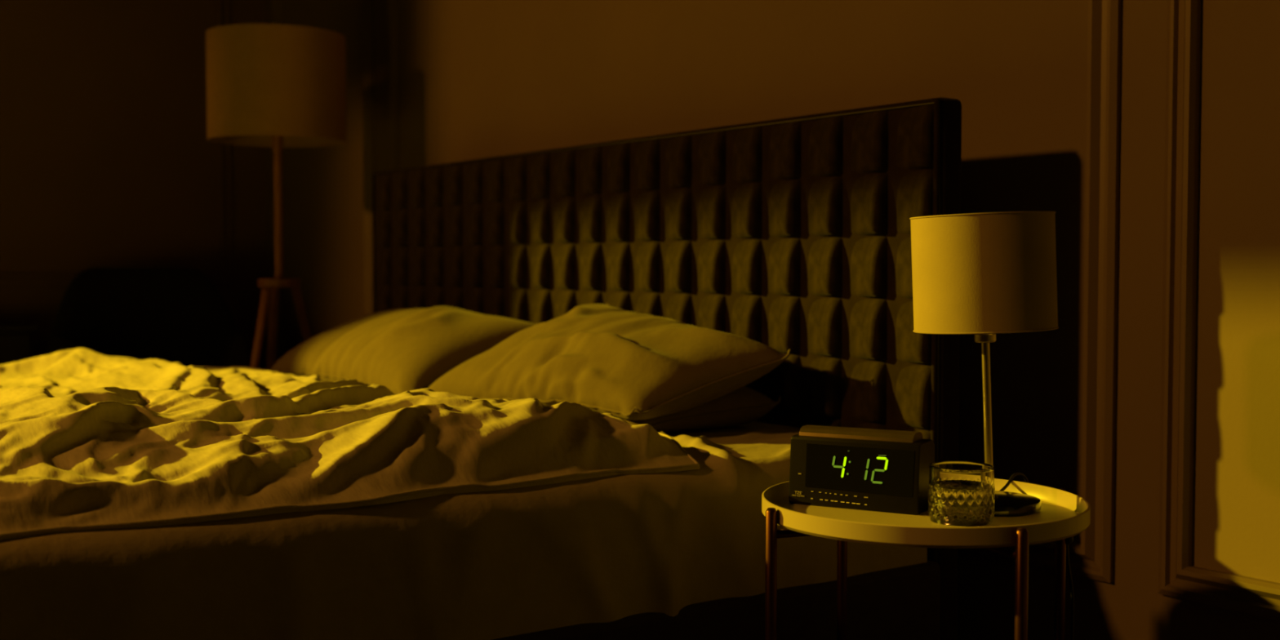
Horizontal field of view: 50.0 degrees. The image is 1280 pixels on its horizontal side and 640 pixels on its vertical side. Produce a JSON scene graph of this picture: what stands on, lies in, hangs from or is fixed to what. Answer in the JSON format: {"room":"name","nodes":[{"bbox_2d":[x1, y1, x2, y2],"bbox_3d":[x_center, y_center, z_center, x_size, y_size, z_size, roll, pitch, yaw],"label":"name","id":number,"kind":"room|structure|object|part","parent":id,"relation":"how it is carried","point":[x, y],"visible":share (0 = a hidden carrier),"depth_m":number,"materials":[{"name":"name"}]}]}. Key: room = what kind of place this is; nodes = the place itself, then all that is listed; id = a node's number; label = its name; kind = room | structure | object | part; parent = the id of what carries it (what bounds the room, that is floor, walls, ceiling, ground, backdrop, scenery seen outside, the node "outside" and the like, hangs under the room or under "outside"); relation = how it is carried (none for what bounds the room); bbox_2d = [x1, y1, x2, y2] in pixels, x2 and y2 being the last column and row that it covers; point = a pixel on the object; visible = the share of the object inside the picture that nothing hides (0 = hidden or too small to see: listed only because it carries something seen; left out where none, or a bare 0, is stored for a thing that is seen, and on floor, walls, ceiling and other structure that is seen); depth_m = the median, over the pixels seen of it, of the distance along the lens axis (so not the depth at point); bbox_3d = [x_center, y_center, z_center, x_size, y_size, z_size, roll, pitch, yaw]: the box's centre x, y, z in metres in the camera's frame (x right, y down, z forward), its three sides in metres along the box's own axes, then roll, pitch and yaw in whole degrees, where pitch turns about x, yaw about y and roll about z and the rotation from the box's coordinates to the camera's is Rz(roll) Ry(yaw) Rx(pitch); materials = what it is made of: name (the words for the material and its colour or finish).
{"room":"bedroom","nodes":[
{"label":"bedroom","id":0,"kind":"room"},
{"bbox_2d":[0,0,267,369],"bbox_3d":[-2.746,-0.942,4.524,3.030,3.100,0.222,-2,3,-35],"label":"wall","id":1,"kind":"structure","parent":0,"point":[108,159],"depth_m":5.01,"materials":[{"name":"paint"}]},
{"bbox_3d":[-2.580,-1.046,4.514,2.495,1.890,0.022,-2,3,-35],"label":"panel moulding","id":2,"kind":"part","parent":1,"relation":"part of","materials":[{"name":"brown paint"}]},
{"bbox_2d":[264,0,1279,639],"bbox_3d":[0.575,-0.864,2.580,0.222,3.100,7.220,-2,3,-35],"label":"wall","id":3,"kind":"structure","parent":0,"point":[1149,130],"depth_m":2.28,"materials":[{"name":"paint"}]},
{"bbox_3d":[-1.136,-0.845,4.851,0.022,2.320,0.900,-2,3,-35],"label":"panel moulding","id":4,"kind":"part","parent":3,"relation":"part of","materials":[{"name":"paint"}]},
{"bbox_3d":[-0.025,-0.781,3.265,0.022,2.320,2.715,-2,3,-35],"label":"panel moulding","id":5,"kind":"part","parent":3,"relation":"part of","materials":[{"name":"paint"}]},
{"bbox_2d":[956,636,968,639],"bbox_3d":[0.494,0.627,2.583,0.018,0.120,6.820,-2,3,-35],"label":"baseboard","id":6,"kind":"structure","parent":3,"relation":"attached to","point":[957,637],"depth_m":2.46,"materials":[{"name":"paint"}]},
{"bbox_3d":[1.425,-0.698,1.196,0.022,2.320,2.168,-2,3,-35],"label":"panel moulding","id":7,"kind":"part","parent":3,"relation":"part of","materials":[{"name":"paint"}]},
{"bbox_3d":[-0.657,0.769,1.782,3.230,0.100,7.220,-2,3,-35],"label":"floor","id":8,"kind":"structure","parent":0,"visible":0},
{"bbox_2d":[0,320,39,364],"bbox_3d":[-2.556,0.320,4.312,1.180,0.597,0.390,-2,3,-35],"label":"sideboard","id":9,"kind":"object","parent":8,"relation":"on","point":[15,335],"visible":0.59,"depth_m":4.46,"materials":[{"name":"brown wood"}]},
{"bbox_3d":[-2.146,0.266,4.391,0.365,0.438,0.016,-2,3,-35],"label":"door","id":10,"kind":"part","parent":9,"relation":"part of","materials":[{"name":"brown wood"}]},
{"bbox_2d":[45,267,252,367],"bbox_3d":[-1.618,0.219,4.541,0.672,0.784,0.636,-1,3,-27],"label":"armchair","id":11,"kind":"object","parent":8,"relation":"on","point":[180,315],"visible":0.38,"depth_m":4.72,"materials":[{"name":"fabric"}]},
{"bbox_2d":[205,23,346,370],"bbox_3d":[-1.047,-0.098,4.023,0.419,1.458,0.400,-2,3,-35],"label":"floor lamp","id":12,"kind":"object","parent":8,"relation":"on","point":[277,86],"visible":0.93,"depth_m":3.84,"materials":[{"name":"fabric"}]},
{"bbox_3d":[-1.165,0.259,4.092,0.192,0.740,0.028,1,3,31],"label":"leg","id":13,"kind":"part","parent":12,"relation":"part of","materials":[{"name":"brown wood"}]},
{"bbox_3d":[-1.058,0.266,3.899,0.028,0.740,0.192,0,2,1],"label":"leg","id":14,"kind":"part","parent":12,"relation":"part of","materials":[{"name":"brown wood"}]},
{"bbox_3d":[-1.056,-0.673,3.990,0.392,0.306,0.392,-2,3,-35],"label":"lamp shade","id":15,"kind":"part","parent":12,"relation":"part of","materials":[{"name":"fabric"}]},
{"bbox_3d":[-1.056,-0.109,4.012,0.120,0.027,0.120,-2,3,-35],"label":"plate","id":16,"kind":"part","parent":12,"relation":"part of","materials":[{"name":"brown wood"}]},
{"bbox_3d":[-0.944,0.259,4.089,0.192,0.740,0.028,-1,3,-29],"label":"leg","id":17,"kind":"part","parent":12,"relation":"part of","materials":[{"name":"brown wood"}]},
{"bbox_2d":[372,97,961,639],"bbox_3d":[-1.000,0.169,2.391,2.215,1.051,2.126,-2,3,-35],"label":"bed","id":18,"kind":"object","parent":8,"relation":"on","point":[793,233],"visible":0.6,"depth_m":2.41,"materials":[{"name":"fabric"}]},
{"bbox_2d":[0,421,927,639],"bbox_3d":[-0.983,0.305,2.381,2.045,0.290,2.084,-2,3,-35],"label":"mattress","id":19,"kind":"object","parent":18,"relation":"on","point":[491,565],"visible":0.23,"depth_m":1.65,"materials":[{"name":"fabric"}]},
{"bbox_2d":[0,347,699,540],"bbox_3d":[-1.183,0.183,2.287,1.675,0.206,2.110,-2,3,-35],"label":"duvet","id":20,"kind":"object","parent":19,"relation":"on","point":[90,440],"visible":1,"depth_m":1.73,"materials":[{"name":"fabric"}]},
{"bbox_2d":[264,306,536,394],"bbox_3d":[-0.533,0.056,3.146,0.420,0.184,0.877,-2,3,-35],"label":"pillow","id":21,"kind":"object","parent":19,"relation":"on","point":[400,350],"visible":0.74,"depth_m":2.91,"materials":[{"name":"fabric"}]},
{"bbox_2d":[428,302,791,420],"bbox_3d":[-0.078,0.070,2.454,0.391,0.184,0.709,-2,3,-35],"label":"pillow","id":22,"kind":"object","parent":19,"relation":"on","point":[599,357],"visible":0.91,"depth_m":2.29,"materials":[{"name":"fabric"}]},
{"bbox_2d":[542,386,781,431],"bbox_3d":[-0.042,0.126,2.499,0.318,0.093,0.599,-2,3,-35],"label":"pillow","id":23,"kind":"object","parent":19,"relation":"on","point":[744,405],"visible":0.19,"depth_m":2.29,"materials":[{"name":"fabric"}]},
{"bbox_3d":[-0.405,0.523,1.559,2.100,0.250,0.058,-2,3,-35],"label":"rail","id":24,"kind":"part","parent":18,"relation":"part of","materials":[{"name":"fabric"}]},
{"bbox_2d":[761,478,1090,639],"bbox_3d":[0.353,0.471,1.726,0.400,0.500,0.400,2,3,45],"label":"side table","id":25,"kind":"object","parent":8,"relation":"on","point":[1063,514],"visible":0.71,"depth_m":1.64,"materials":[{"name":"beige metal"}]},
{"bbox_3d":[0.158,0.475,1.656,0.014,0.498,0.014,-2,3,-35],"label":"leg","id":26,"kind":"part","parent":25,"relation":"part of","materials":[{"name":"orange metal"}]},
{"bbox_3d":[0.282,0.464,1.922,0.014,0.498,0.014,-2,3,-35],"label":"leg","id":27,"kind":"part","parent":25,"relation":"part of","materials":[{"name":"orange metal"}]},
{"bbox_2d":[788,424,934,515],"bbox_3d":[0.285,0.190,1.765,0.174,0.099,0.069,1,3,30],"label":"alarm clock","id":28,"kind":"object","parent":25,"relation":"on","point":[860,468],"visible":1,"depth_m":1.74,"materials":[{"name":"black plastic"}]},
{"bbox_3d":[0.277,0.190,1.735,0.144,0.058,0.006,1,3,30],"label":"display panel","id":29,"kind":"part","parent":28,"relation":"part of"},
{"bbox_2d":[761,478,1090,548],"bbox_3d":[0.353,0.234,1.717,0.400,0.024,0.400,-2,3,-35],"label":"tray","id":30,"kind":"object","parent":25,"relation":"on","point":[1063,514],"depth_m":1.60,"materials":[{"name":"beige metal"}]},
{"bbox_2d":[928,460,995,526],"bbox_3d":[0.389,0.209,1.660,0.079,0.068,0.079,2,3,35],"label":"drinking glass","id":31,"kind":"object","parent":25,"relation":"on","point":[961,493],"visible":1,"depth_m":1.63,"materials":[{"name":"clear glass"}]},
{"bbox_2d":[909,210,1074,639],"bbox_3d":[0.520,0.288,1.836,0.183,0.857,0.426,2,3,45],"label":"table lamp","id":32,"kind":"object","parent":25,"relation":"on","point":[984,275],"visible":0.78,"depth_m":1.66,"materials":[{"name":"beige fabric"}]},
{"bbox_3d":[0.435,-0.060,1.736,0.177,0.144,0.177,-4,3,-35],"label":"lamp shade","id":33,"kind":"part","parent":32,"relation":"part of","materials":[{"name":"fabric"}]},
{"bbox_2d":[973,333,995,342],"bbox_3d":[0.437,-0.002,1.738,0.028,0.060,0.028,-4,3,-35],"label":"socket","id":34,"kind":"object","parent":32,"relation":"attached to","point":[979,338],"depth_m":1.73,"materials":[{"name":"metal"}]},
{"bbox_3d":[0.442,0.127,1.744,0.010,0.203,0.010,-4,3,-35],"label":"stem","id":35,"kind":"part","parent":32,"relation":"part of","materials":[{"name":"metal"}]},
{"bbox_3d":[0.518,0.243,1.841,0.091,0.070,0.087,0,2,9],"label":"cord","id":36,"kind":"part","parent":32,"relation":"part of","materials":[{"name":"black plastic"}]},
{"bbox_2d":[1065,536,1073,544],"bbox_3d":[0.557,0.275,1.792,0.019,0.037,0.019,-2,3,-35],"label":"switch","id":37,"kind":"object","parent":32,"relation":"attached to","point":[1068,540],"depth_m":1.78,"materials":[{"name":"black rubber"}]},
{"bbox_3d":[0.584,0.499,1.928,0.016,0.428,0.265,0,2,9],"label":"cord","id":38,"kind":"part","parent":32,"relation":"part of","materials":[{"name":"black rubber"}]},
{"bbox_3d":[0.424,0.480,1.531,0.014,0.498,0.014,-2,3,-35],"label":"leg","id":39,"kind":"part","parent":25,"relation":"part of","materials":[{"name":"orange metal"}]},
{"bbox_3d":[0.549,0.469,1.797,0.014,0.498,0.014,-2,3,-35],"label":"leg","id":40,"kind":"part","parent":25,"relation":"part of","materials":[{"name":"orange metal"}]}
]}

